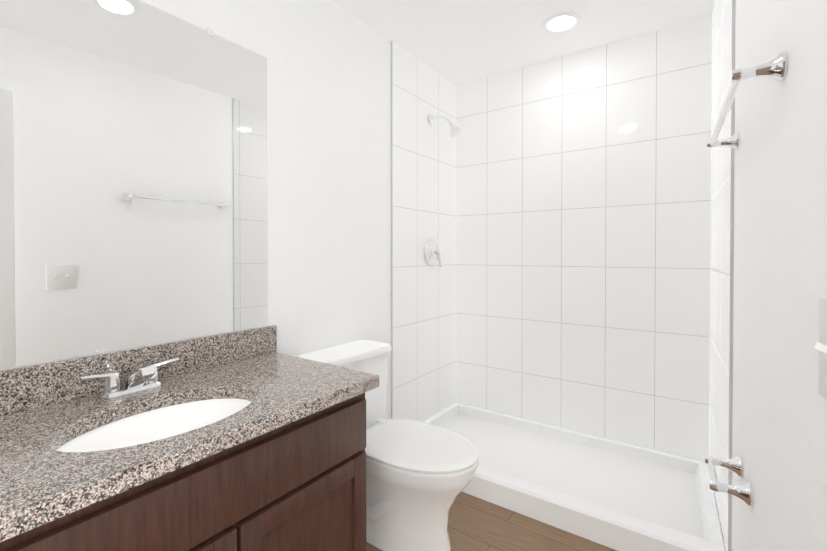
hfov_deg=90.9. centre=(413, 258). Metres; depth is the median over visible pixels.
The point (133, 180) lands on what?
mirror
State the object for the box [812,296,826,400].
light switch
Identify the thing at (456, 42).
ceiling
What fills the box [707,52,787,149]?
towel rail
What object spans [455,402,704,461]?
wall
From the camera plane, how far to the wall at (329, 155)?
1.94 m
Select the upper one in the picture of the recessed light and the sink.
the recessed light
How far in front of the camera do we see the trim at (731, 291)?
1.43 m
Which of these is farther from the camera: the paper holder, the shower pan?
the shower pan
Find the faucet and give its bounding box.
[78,358,179,399]
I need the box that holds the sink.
[57,399,250,451]
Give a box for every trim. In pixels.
[391,41,392,418]
[728,0,735,550]
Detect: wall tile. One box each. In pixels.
[393,42,455,421]
[456,16,711,460]
[709,0,731,550]
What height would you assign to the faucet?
0.090 m
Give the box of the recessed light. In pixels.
[543,13,580,33]
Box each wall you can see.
[0,0,453,421]
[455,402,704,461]
[713,0,826,550]
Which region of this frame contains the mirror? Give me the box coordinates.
[0,0,267,368]
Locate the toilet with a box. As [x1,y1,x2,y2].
[298,340,478,550]
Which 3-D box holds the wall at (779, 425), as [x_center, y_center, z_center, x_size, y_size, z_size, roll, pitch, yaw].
[0.627,-0.021,0.520,0.120,2.440,4.200,0,1,32]
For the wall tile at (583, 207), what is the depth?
2.44 m
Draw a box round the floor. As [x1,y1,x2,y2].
[366,492,616,550]
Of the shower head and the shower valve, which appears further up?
the shower head
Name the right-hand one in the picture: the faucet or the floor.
the floor
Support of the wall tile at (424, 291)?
attached to the wall at (329, 155)
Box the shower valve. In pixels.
[424,239,440,266]
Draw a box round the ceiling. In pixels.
[332,0,714,84]
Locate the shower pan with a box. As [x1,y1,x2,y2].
[424,403,724,550]
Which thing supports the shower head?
attached to the wall tile at (424, 291)
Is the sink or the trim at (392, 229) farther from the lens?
the trim at (392, 229)
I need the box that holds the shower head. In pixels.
[428,114,460,136]
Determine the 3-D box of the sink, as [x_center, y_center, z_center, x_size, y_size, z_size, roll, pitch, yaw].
[-0.639,0.520,1.059,0.384,0.158,0.557,0,1,35]
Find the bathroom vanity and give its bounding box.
[0,325,378,550]
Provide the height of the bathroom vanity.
0.906 m
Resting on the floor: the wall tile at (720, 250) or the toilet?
the toilet
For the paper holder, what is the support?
attached to the wall at (779, 425)
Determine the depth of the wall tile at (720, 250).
1.70 m
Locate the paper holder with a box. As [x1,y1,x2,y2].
[704,455,752,506]

